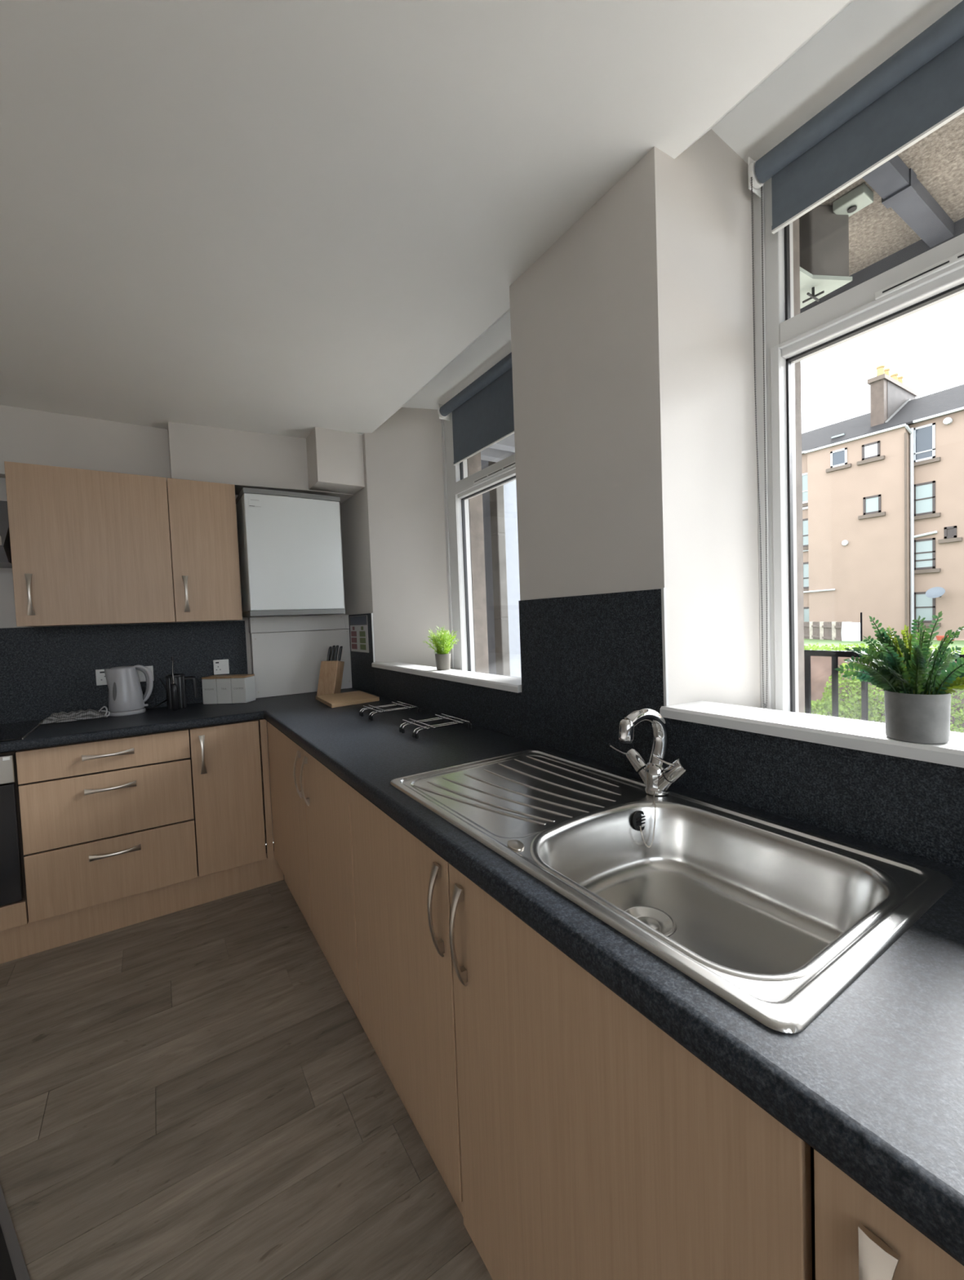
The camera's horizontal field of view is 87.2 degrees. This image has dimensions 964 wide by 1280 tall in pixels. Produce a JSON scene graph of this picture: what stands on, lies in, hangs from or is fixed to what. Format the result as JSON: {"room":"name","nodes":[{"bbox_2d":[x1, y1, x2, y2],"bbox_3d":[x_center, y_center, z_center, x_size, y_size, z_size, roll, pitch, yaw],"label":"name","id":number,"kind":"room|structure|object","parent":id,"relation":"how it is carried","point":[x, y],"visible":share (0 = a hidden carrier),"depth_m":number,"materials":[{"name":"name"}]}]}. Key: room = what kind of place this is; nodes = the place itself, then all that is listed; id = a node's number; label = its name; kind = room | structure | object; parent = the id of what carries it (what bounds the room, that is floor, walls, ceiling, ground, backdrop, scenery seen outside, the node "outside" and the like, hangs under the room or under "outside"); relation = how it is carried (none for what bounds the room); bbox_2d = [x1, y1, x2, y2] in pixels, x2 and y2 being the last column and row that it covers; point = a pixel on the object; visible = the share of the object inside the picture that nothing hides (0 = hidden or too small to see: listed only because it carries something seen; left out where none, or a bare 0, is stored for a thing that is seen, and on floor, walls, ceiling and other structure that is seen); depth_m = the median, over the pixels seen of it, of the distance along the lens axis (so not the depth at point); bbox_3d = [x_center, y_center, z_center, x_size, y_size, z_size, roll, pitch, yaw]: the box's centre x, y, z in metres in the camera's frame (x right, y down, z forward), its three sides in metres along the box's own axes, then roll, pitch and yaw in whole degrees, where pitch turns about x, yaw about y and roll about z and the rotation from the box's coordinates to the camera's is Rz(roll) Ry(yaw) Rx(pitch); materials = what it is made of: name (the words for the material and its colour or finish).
{"room":"kitchen","nodes":[
{"label":"kitchen","id":0,"kind":"room"},
{"bbox_2d":[0,404,346,843],"bbox_3d":[-2.042,0.093,2.568,2.785,2.412,0.080,-4,3,-33],"label":"wall","id":1,"kind":"structure","parent":0,"point":[27,436],"depth_m":2.52,"materials":[{"name":"beige paint"}]},
{"bbox_2d":[0,500,12,568],"bbox_3d":[-2.364,-0.491,2.110,0.570,0.320,0.460,-4,3,-33],"label":"hood","id":2,"kind":"object","parent":1,"relation":"attached to","point":[5,544],"visible":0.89,"depth_m":2.28,"materials":[{"name":"grey metal"}]},
{"bbox_2d":[4,461,175,626],"bbox_3d":[-1.888,-0.436,2.493,0.598,0.719,0.340,-4,3,-33],"label":"upper cabinet","id":3,"kind":"object","parent":1,"relation":"attached to","point":[88,547],"visible":1,"depth_m":2.36,"materials":[{"name":"brown wood"}]},
{"bbox_2d":[0,620,248,724],"bbox_3d":[-2.310,0.174,2.437,2.163,0.460,0.007,-4,3,-33],"label":"backsplash","id":4,"kind":"structure","parent":1,"relation":"attached to","point":[45,671],"depth_m":2.62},
{"bbox_2d":[95,669,107,685],"bbox_3d":[-1.983,0.194,2.638,0.045,0.082,0.012,-4,3,-33],"label":"wall socket","id":5,"kind":"object","parent":4,"relation":"attached to","point":[100,677],"depth_m":2.63,"materials":[{"name":"white plastic"}]},
{"bbox_2d":[137,670,146,681],"bbox_3d":[-1.838,0.194,2.733,0.034,0.061,0.012,-4,3,-33],"label":"wall socket","id":6,"kind":"object","parent":4,"relation":"attached to","point":[141,676],"depth_m":2.73,"materials":[{"name":"white plastic"}]},
{"bbox_2d":[145,666,153,679],"bbox_3d":[-1.807,0.179,2.753,0.032,0.074,0.012,-4,3,-33],"label":"wall socket","id":7,"kind":"object","parent":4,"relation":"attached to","point":[150,668],"depth_m":2.75,"materials":[{"name":"white plastic"}]},
{"bbox_2d":[213,658,229,675],"bbox_3d":[-1.515,0.157,2.942,0.080,0.085,0.012,-4,3,-33],"label":"wall socket","id":8,"kind":"object","parent":4,"relation":"attached to","point":[220,666],"visible":1,"depth_m":2.94,"materials":[{"name":"white plastic"}]},
{"bbox_2d":[166,477,242,622],"bbox_3d":[-1.507,-0.461,2.741,0.306,0.719,0.340,-4,3,-33],"label":"upper cabinet","id":9,"kind":"object","parent":1,"relation":"attached to","point":[202,515],"visible":1,"depth_m":2.62,"materials":[{"name":"brown wood"}]},
{"bbox_2d":[167,422,353,504],"bbox_3d":[-1.260,-1.011,2.943,0.948,0.299,0.272,-4,3,-33],"label":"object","id":10,"kind":"structure","parent":1,"relation":"attached to","point":[242,459],"depth_m":2.78,"materials":[{"name":"beige paint"}]},
{"bbox_2d":[235,487,345,617],"bbox_3d":[-1.105,-0.482,2.935,0.514,0.675,0.306,-4,3,-33],"label":"boiler","id":11,"kind":"object","parent":1,"relation":"attached to","point":[290,542],"visible":0.99,"depth_m":2.80,"materials":[{"name":"white metal"}]},
{"bbox_2d":[248,614,351,697],"bbox_3d":[-1.119,0.089,3.159,0.594,0.478,0.078,-4,3,-33],"label":"wall panel","id":12,"kind":"object","parent":1,"relation":"attached to","point":[283,663],"visible":0.97,"depth_m":3.10,"materials":[{"name":"beige paint"}]},
{"bbox_2d":[0,846,493,1279],"bbox_3d":[-0.559,1.365,0.381,2.750,0.060,5.400,-4,3,-33],"label":"floor","id":13,"kind":"structure","parent":0,"point":[197,1092],"depth_m":1.37,"materials":[{"name":"grey"}]},
{"bbox_2d":[0,751,28,931],"bbox_3d":[-2.259,0.816,2.100,0.602,0.714,0.628,-4,3,-33],"label":"oven","id":14,"kind":"object","parent":13,"relation":"on","point":[13,895],"visible":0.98,"depth_m":2.03,"materials":[{"name":"black"}]},
{"bbox_2d":[2,756,9,760],"bbox_3d":[-1.893,0.472,2.014,0.021,0.013,0.001,-4,3,-33],"label":"print","id":15,"kind":"object","parent":14,"relation":"attached to","point":[4,758],"depth_m":2.01,"materials":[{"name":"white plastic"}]},
{"bbox_2d":[0,1184,30,1279],"bbox_3d":[-1.184,1.330,0.963,0.620,0.009,0.438,0,3,38],"label":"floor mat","id":16,"kind":"object","parent":13,"relation":"on","point":[12,1264],"visible":1,"depth_m":1.09,"materials":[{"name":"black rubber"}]},
{"bbox_2d":[15,728,198,923],"bbox_3d":[-1.759,0.782,2.442,0.609,0.714,0.599,-4,3,-33],"label":"drawer unit","id":17,"kind":"object","parent":13,"relation":"on","point":[109,820],"visible":1,"depth_m":2.20,"materials":[{"name":"brown wood"}]},
{"bbox_2d":[0,851,284,964],"bbox_3d":[-1.967,1.239,2.062,2.195,0.158,0.018,-4,3,-33],"label":"plinth","id":18,"kind":"object","parent":13,"relation":"on","point":[35,937],"visible":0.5,"depth_m":2.30,"materials":[{"name":"brown wood"}]},
{"bbox_2d":[188,719,274,876],"bbox_3d":[-1.361,0.756,2.700,0.336,0.714,0.599,-4,3,-33],"label":"base cabinet","id":19,"kind":"object","parent":13,"relation":"on","point":[228,803],"visible":0.98,"depth_m":2.47,"materials":[{"name":"brown wood"}]},
{"bbox_2d":[266,721,359,1014],"bbox_3d":[-0.496,0.746,2.178,0.603,0.712,1.266,-4,3,-33],"label":"base cabinet","id":20,"kind":"object","parent":13,"relation":"on","point":[311,806],"visible":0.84,"depth_m":1.83,"materials":[{"name":"brown wood"}]},
{"bbox_2d":[284,875,463,1217],"bbox_3d":[0.077,1.208,0.951,0.018,0.158,4.067,-4,3,-33],"label":"plinth","id":21,"kind":"object","parent":13,"relation":"on","point":[460,1205],"visible":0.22,"depth_m":1.46,"materials":[{"name":"brown wood"}]},
{"bbox_2d":[348,785,462,1202],"bbox_3d":[0.012,0.760,1.398,0.603,0.712,0.592,-4,3,-33],"label":"base cabinet","id":22,"kind":"object","parent":13,"relation":"on","point":[402,886],"visible":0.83,"depth_m":1.17,"materials":[{"name":"brown wood"}]},
{"bbox_2d":[0,688,963,1266],"bbox_3d":[-0.793,0.440,0.689,2.774,0.040,4.599,-4,3,-33],"label":"countertop","id":23,"kind":"structure","parent":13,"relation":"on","point":[874,1084],"depth_m":0.55,"materials":[{"name":"black laminate"}]},
{"bbox_2d":[0,719,43,742],"bbox_3d":[-2.251,0.412,2.114,0.586,0.006,0.520,-4,3,-33],"label":"cooktop","id":24,"kind":"object","parent":23,"relation":"in","point":[14,731],"visible":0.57,"depth_m":2.24,"materials":[{"name":"black glass"}]},
{"bbox_2d":[39,706,110,724],"bbox_3d":[-2.001,0.362,2.494,0.277,0.053,0.152,-4,3,-33],"label":"tea towel","id":25,"kind":"object","parent":23,"relation":"on","point":[61,717],"visible":1,"depth_m":2.46,"materials":[{"name":"grey fabric"}]},
{"bbox_2d":[104,664,166,716],"bbox_3d":[-1.789,0.251,2.648,0.289,0.248,0.160,-4,3,-44],"label":"kettle","id":26,"kind":"object","parent":23,"relation":"on","point":[126,696],"visible":0.94,"depth_m":2.56,"materials":[{"name":"grey plastic"}]},
{"bbox_2d":[170,656,178,710],"bbox_3d":[-1.615,0.227,2.651,0.034,0.284,0.034,-4,3,-33],"label":"milk frother","id":27,"kind":"object","parent":23,"relation":"on","point":[174,689],"visible":1,"depth_m":2.64,"materials":[{"name":"black plastic"}]},
{"bbox_2d":[164,673,197,709],"bbox_3d":[-1.620,0.273,2.732,0.145,0.186,0.091,-4,3,-33],"label":"cafetiere","id":28,"kind":"object","parent":23,"relation":"on","point":[180,679],"visible":0.88,"depth_m":2.69,"materials":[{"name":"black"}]},
{"bbox_2d":[201,675,223,704],"bbox_3d":[-1.518,0.280,2.875,0.082,0.151,0.106,-2,2,4],"label":"canister","id":29,"kind":"object","parent":23,"relation":"on","point":[209,682],"visible":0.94,"depth_m":2.82,"materials":[{"name":"white ceramic"}]},
{"bbox_2d":[216,674,239,703],"bbox_3d":[-1.433,0.277,2.870,0.082,0.151,0.106,-2,2,4],"label":"canister","id":30,"kind":"object","parent":23,"relation":"on","point":[224,686],"visible":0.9,"depth_m":2.82,"materials":[{"name":"white ceramic"}]},
{"bbox_2d":[231,674,255,703],"bbox_3d":[-1.349,0.274,2.864,0.082,0.151,0.106,-2,2,4],"label":"canister","id":31,"kind":"object","parent":23,"relation":"on","point":[243,688],"visible":1,"depth_m":2.81,"materials":[{"name":"white ceramic"}]},
{"bbox_2d":[316,660,344,695],"bbox_3d":[-0.908,0.225,3.037,0.131,0.202,0.119,-2,2,13],"label":"knife block","id":32,"kind":"object","parent":23,"relation":"on","point":[331,675],"visible":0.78,"depth_m":3.00,"materials":[{"name":"brown wood"}]},
{"bbox_2d":[326,646,332,661],"bbox_3d":[-0.921,0.088,3.049,0.040,0.096,0.018,-4,3,-44],"label":"knife","id":33,"kind":"object","parent":32,"relation":"on","point":[330,647],"visible":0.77,"depth_m":3.04,"materials":[{"name":"black plastic"}]},
{"bbox_2d":[329,645,335,661],"bbox_3d":[-0.899,0.084,3.044,0.041,0.102,0.018,-4,3,-44],"label":"knife","id":34,"kind":"object","parent":32,"relation":"on","point":[333,646],"visible":0.77,"depth_m":3.04,"materials":[{"name":"black plastic"}]},
{"bbox_2d":[333,644,338,660],"bbox_3d":[-0.877,0.084,3.042,0.041,0.102,0.018,-4,3,-44],"label":"knife","id":35,"kind":"object","parent":32,"relation":"on","point":[337,646],"visible":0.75,"depth_m":3.04,"materials":[{"name":"black plastic"}]},
{"bbox_2d":[337,645,342,661],"bbox_3d":[-0.854,0.086,3.044,0.040,0.096,0.018,-4,3,-44],"label":"knife","id":36,"kind":"object","parent":32,"relation":"in","point":[341,646],"visible":0.86,"depth_m":3.04,"materials":[{"name":"black plastic"}]},
{"bbox_2d":[315,690,379,707],"bbox_3d":[-0.739,0.321,2.771,0.281,0.020,0.383,-4,3,-33],"label":"chopping board","id":37,"kind":"object","parent":23,"relation":"on","point":[344,699],"visible":1,"depth_m":2.71,"materials":[{"name":"brown wood"}]},
{"bbox_2d":[359,701,422,720],"bbox_3d":[-0.416,0.319,2.295,0.242,0.039,0.218,-4,3,-33],"label":"trivet","id":38,"kind":"object","parent":23,"relation":"on","point":[407,706],"visible":1,"depth_m":2.28,"materials":[{"name":"silver metal"}]},
{"bbox_2d":[399,713,473,738],"bbox_3d":[-0.174,0.325,1.925,0.242,0.039,0.218,-4,3,-33],"label":"trivet","id":39,"kind":"object","parent":23,"relation":"on","point":[454,722],"visible":1,"depth_m":1.91,"materials":[{"name":"silver metal"}]},
{"bbox_2d":[608,706,689,795],"bbox_3d":[0.379,0.252,1.167,0.149,0.201,0.143,-2,2,-1],"label":"mixer tap","id":40,"kind":"object","parent":23,"relation":"on","point":[658,777],"visible":1,"depth_m":1.15,"materials":[{"name":"silver metal"}]},
{"bbox_2d":[617,718,634,741],"bbox_3d":[0.321,0.200,1.128,0.036,0.049,0.034,-4,3,-33],"label":"outlet","id":41,"kind":"object","parent":40,"relation":"attached to","point":[626,726],"depth_m":1.12,"materials":[{"name":"silver metal"}]},
{"bbox_2d":[639,791,656,848],"bbox_3d":[0.372,0.392,1.105,0.027,0.094,0.100,0,3,39],"label":"chain","id":42,"kind":"object","parent":40,"relation":"hanging from","point":[651,843],"visible":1,"depth_m":1.08,"materials":[{"name":"silver metal"}]},
{"bbox_2d":[390,749,953,1033],"bbox_3d":[0.234,0.435,1.044,0.496,0.151,1.002,-4,3,-33],"label":"sink","id":43,"kind":"object","parent":23,"relation":"in","point":[775,920],"visible":0.94,"depth_m":0.93,"materials":[{"name":"silver metal"}]},
{"bbox_2d":[635,815,645,826],"bbox_3d":[0.343,0.391,1.093,0.028,0.017,0.003,-4,3,-33],"label":"grille","id":44,"kind":"object","parent":43,"relation":"attached to","point":[640,820],"depth_m":1.09,"materials":[{"name":"silver metal"}]},
{"bbox_2d":[448,863,815,1279],"bbox_3d":[0.351,0.790,0.878,0.603,0.740,0.642,-4,3,-33],"label":"base cabinet","id":45,"kind":"object","parent":13,"relation":"on","point":[595,1144],"visible":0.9,"depth_m":0.68,"materials":[{"name":"brown wood"}]},
{"bbox_2d":[813,1149,963,1279],"bbox_3d":[0.692,0.778,0.353,0.603,0.710,0.604,-4,3,-33],"label":"base cabinet","id":46,"kind":"object","parent":13,"relation":"on","point":[858,1237],"visible":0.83,"depth_m":0.41,"materials":[{"name":"brown wood"}]},
{"bbox_2d":[0,0,962,438],"bbox_3d":[-0.593,-1.253,0.612,3.230,0.328,5.900,-4,3,-33],"label":"ceiling","id":47,"kind":"structure","parent":0,"point":[291,218],"depth_m":1.20,"materials":[{"name":"white paint"}]},
{"bbox_2d":[340,128,760,707],"bbox_3d":[0.711,-0.021,1.183,0.400,2.546,5.400,-4,3,-33],"label":"wall","id":48,"kind":"structure","parent":0,"point":[633,366],"depth_m":1.35,"materials":[{"name":"beige paint"}]},
{"bbox_2d":[306,426,364,494],"bbox_3d":[-0.868,-1.029,2.961,0.267,0.295,0.270,-4,3,-33],"label":"pipe boxing","id":49,"kind":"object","parent":48,"relation":"attached to","point":[335,458],"depth_m":2.85,"materials":[{"name":"beige paint"}]},
{"bbox_2d":[370,613,375,662],"bbox_3d":[-0.633,-0.013,2.938,0.009,0.286,0.008,-4,3,-33],"label":"trim","id":50,"kind":"structure","parent":48,"relation":"attached to","point":[372,626],"depth_m":2.94,"materials":[{"name":"grey plastic"}]},
{"bbox_2d":[371,412,521,693],"bbox_3d":[-0.091,-0.525,2.421,0.500,1.550,1.448,-4,3,-33],"label":"window","id":51,"kind":"structure","parent":48,"relation":"in","point":[459,488],"depth_m":2.81,"materials":[{"name":"white plastic"}]},
{"bbox_2d":[422,626,458,670],"bbox_3d":[-0.182,0.034,2.354,0.178,0.208,0.184,-4,3,-33],"label":"potted plant","id":52,"kind":"object","parent":51,"relation":"on","point":[442,658],"visible":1,"depth_m":2.33,"materials":[{"name":"green plant"}]},
{"bbox_2d":[437,351,514,465],"bbox_3d":[0.041,-1.106,2.399,0.080,0.352,0.909,-4,3,-33],"label":"roller blind","id":53,"kind":"object","parent":51,"relation":"attached to","point":[482,412],"visible":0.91,"depth_m":2.45,"materials":[{"name":"grey fabric"}]},
{"bbox_2d":[473,461,515,484],"bbox_3d":[0.066,-0.813,2.453,0.008,0.017,0.400,-4,3,-33],"label":"vent","id":54,"kind":"object","parent":51,"relation":"attached to","point":[508,467],"depth_m":2.46,"materials":[{"name":"white plastic"}]},
{"bbox_2d":[348,588,963,870],"bbox_3d":[0.357,0.109,1.382,0.028,0.475,4.515,-4,3,-32],"label":"backsplash","id":55,"kind":"structure","parent":48,"relation":"attached to","point":[588,662],"depth_m":1.27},
{"bbox_2d":[349,615,368,653],"bbox_3d":[-0.761,-0.038,3.127,0.004,0.223,0.313,-4,3,-33],"label":"chart","id":56,"kind":"object","parent":55,"relation":"attached to","point":[358,624],"visible":1,"depth_m":3.11,"materials":[{"name":"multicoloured paper"}]},
{"bbox_2d":[661,587,668,706],"bbox_3d":[0.443,0.017,1.226,0.009,0.286,0.008,-4,3,-33],"label":"trim","id":57,"kind":"structure","parent":48,"relation":"attached to","point":[663,589],"depth_m":1.22,"materials":[{"name":"grey plastic"}]},
{"bbox_2d":[659,177,963,768],"bbox_3d":[0.994,-0.497,0.754,0.500,1.550,1.389,-4,3,-33],"label":"window","id":58,"kind":"structure","parent":48,"relation":"in","point":[931,277],"depth_m":1.35,"materials":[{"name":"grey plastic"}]},
{"bbox_2d":[747,0,963,708],"bbox_3d":[1.087,-0.530,0.826,0.079,1.452,1.285,-4,3,-32],"label":"roller blind","id":59,"kind":"object","parent":58,"relation":"attached to","point":[918,89],"visible":1,"depth_m":1.13,"materials":[{"name":"grey fabric"}]},
{"bbox_2d":[834,610,963,744],"bbox_3d":[0.726,0.059,0.851,0.210,0.214,0.203,-2,2,4],"label":"potted plant","id":60,"kind":"object","parent":58,"relation":"on","point":[917,703],"visible":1,"depth_m":0.83,"materials":[{"name":"green plant"}]},
{"bbox_2d":[875,250,963,299],"bbox_3d":[1.014,-0.788,0.997,0.008,0.017,0.400,-4,3,-33],"label":"vent","id":61,"kind":"object","parent":58,"relation":"attached to","point":[952,262],"depth_m":1.09,"materials":[{"name":"white plastic"}]},
{"bbox_2d":[466,217,804,712],"bbox_3d":[1.542,-0.003,0.531,0.120,9.500,10.600,-4,3,-33],"label":"wall","id":62,"kind":"structure","parent":0,"point":[474,465],"depth_m":1.50,"materials":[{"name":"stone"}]},
{"bbox_2d":[480,112,963,462],"bbox_3d":[2.316,-1.529,0.281,1.129,0.390,9.380,-4,3,-33],"label":"deck","id":63,"kind":"object","parent":62,"relation":"attached to","point":[911,204],"visible":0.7,"depth_m":1.79,"materials":[{"name":"concrete"}]},
{"bbox_2d":[799,204,852,308],"bbox_3d":[1.015,-1.392,1.929,0.470,0.301,0.542,-4,3,-33],"label":"box","id":64,"kind":"object","parent":63,"relation":"hanging from","point":[824,234],"visible":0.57,"depth_m":1.80,"materials":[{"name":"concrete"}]},
{"bbox_3d":[2.144,1.393,0.857,1.149,0.240,10.450,-4,3,-33],"label":"walkway","id":65,"kind":"object","parent":62,"relation":"attached to","visible":0},
{"bbox_2d":[488,461,510,675],"bbox_3d":[0.166,-0.190,4.377,0.080,2.858,0.108,-4,3,-33],"label":"concrete post","id":66,"kind":"object","parent":65,"relation":"on","point":[498,545],"visible":0.48,"depth_m":4.33,"materials":[{"name":"grey concrete"}]},
{"bbox_2d":[804,649,963,720],"bbox_3d":[2.889,0.629,0.571,0.050,1.092,9.180,-4,3,-33],"label":"balcony railing","id":67,"kind":"object","parent":65,"relation":"on","point":[835,655],"visible":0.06,"depth_m":2.39,"materials":[{"name":"black metal"}]},
{"bbox_3d":[0.948,1.755,10.556,9.600,0.200,70.000,-4,3,-33],"label":"ground","id":68,"kind":"structure","parent":0,"visible":0},
{"bbox_2d":[480,459,521,677],"bbox_3d":[-0.080,-1.847,6.604,4.029,12.200,3.800,-4,3,-33],"label":"outdoor backdrop","id":69,"kind":"structure","parent":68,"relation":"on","point":[509,489],"depth_m":4.62,"materials":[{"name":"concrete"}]},
{"bbox_2d":[804,655,963,729],"bbox_3d":[6.009,0.835,11.447,0.476,1.220,30.000,-4,3,-33],"label":"wall","id":70,"kind":"structure","parent":68,"relation":"on","point":[820,666],"depth_m":10.17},
{"bbox_2d":[811,662,963,733],"bbox_3d":[8.592,0.950,6.845,0.838,1.173,7.928,-4,3,-33],"label":"ivy","id":71,"kind":"object","parent":68,"relation":"on","point":[824,707],"visible":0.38,"depth_m":9.27,"materials":[{"name":"green plant"}]},
{"label":"outside","id":72,"kind":"structure","parent":0,"visible":0},
{"bbox_2d":[804,638,963,654],"bbox_3d":[13.653,0.049,22.374,24.200,1.200,60.000,-4,3,-33],"label":"lawn","id":73,"kind":"structure","parent":72,"point":[959,643],"depth_m":18.42,"materials":[{"name":"green plant"}]},
{"bbox_2d":[804,621,852,651],"bbox_3d":[18.615,-0.273,27.666,0.228,1.645,9.903,-1,3,21],"label":"fence","id":74,"kind":"object","parent":73,"relation":"on","point":[821,630],"visible":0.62,"depth_m":27.51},
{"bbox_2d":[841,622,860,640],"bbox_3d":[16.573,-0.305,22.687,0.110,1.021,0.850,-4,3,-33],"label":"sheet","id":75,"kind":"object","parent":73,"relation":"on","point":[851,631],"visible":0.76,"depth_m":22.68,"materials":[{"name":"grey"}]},
{"bbox_2d":[860,612,862,640],"bbox_3d":[16.582,-0.363,22.125,0.065,1.680,0.065,-3,2,-10],"label":"pole","id":76,"kind":"object","parent":73,"relation":"on","point":[860,612],"visible":0.65,"depth_m":22.10,"materials":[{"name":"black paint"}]},
{"bbox_2d":[804,643,963,654],"bbox_3d":[8.553,0.182,9.628,1.669,0.291,10.251,-4,3,-33],"label":"weeds","id":77,"kind":"object","parent":73,"relation":"on","point":[814,647],"visible":0.16,"depth_m":10.57,"materials":[{"name":"green plant"}]},
{"bbox_2d":[936,635,955,640],"bbox_3d":[22.735,-0.024,24.822,0.720,0.350,0.720,-4,3,-33],"label":"tub","id":78,"kind":"object","parent":73,"relation":"on","point":[939,637],"visible":0.23,"depth_m":24.75,"materials":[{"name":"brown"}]},
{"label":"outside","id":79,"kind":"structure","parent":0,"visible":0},
{"bbox_2d":[801,364,963,639],"bbox_3d":[27.248,-8.174,30.485,10.392,16.770,65.000,-4,3,-33],"label":"apartment building","id":80,"kind":"structure","parent":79,"point":[883,487],"depth_m":28.83,"materials":[{"name":"beige paint"}]},
{"bbox_2d":[875,364,884,376],"bbox_3d":[23.989,-16.087,30.473,0.420,0.720,0.420,-4,3,-33],"label":"chimney pot","id":81,"kind":"object","parent":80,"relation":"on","point":[880,369],"depth_m":30.34,"materials":[{"name":"yellow ceramic"}]},
{"bbox_2d":[884,368,889,375],"bbox_3d":[24.659,-16.131,30.908,0.420,0.720,0.420,-4,3,-33],"label":"chimney pot","id":82,"kind":"object","parent":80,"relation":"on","point":[886,371],"depth_m":30.75,"materials":[{"name":"yellow ceramic"}]},
{"bbox_2d":[889,373,898,380],"bbox_3d":[25.747,-16.201,31.616,0.420,0.720,0.420,-4,3,-33],"label":"chimney pot","id":83,"kind":"object","parent":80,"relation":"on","point":[895,375],"depth_m":31.45,"materials":[{"name":"yellow ceramic"}]},
{"bbox_2d":[897,376,903,383],"bbox_3d":[26.417,-16.245,32.051,0.420,0.720,0.420,-4,3,-33],"label":"chimney pot","id":84,"kind":"object","parent":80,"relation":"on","point":[900,378],"depth_m":31.88,"materials":[{"name":"yellow ceramic"}]},
{"bbox_2d":[942,417,952,424],"bbox_3d":[24.482,-11.507,26.598,0.290,0.328,0.328,-4,3,-33],"label":"satellite dish","id":85,"kind":"object","parent":80,"relation":"attached to","point":[946,420],"depth_m":26.56,"materials":[{"name":"grey"}]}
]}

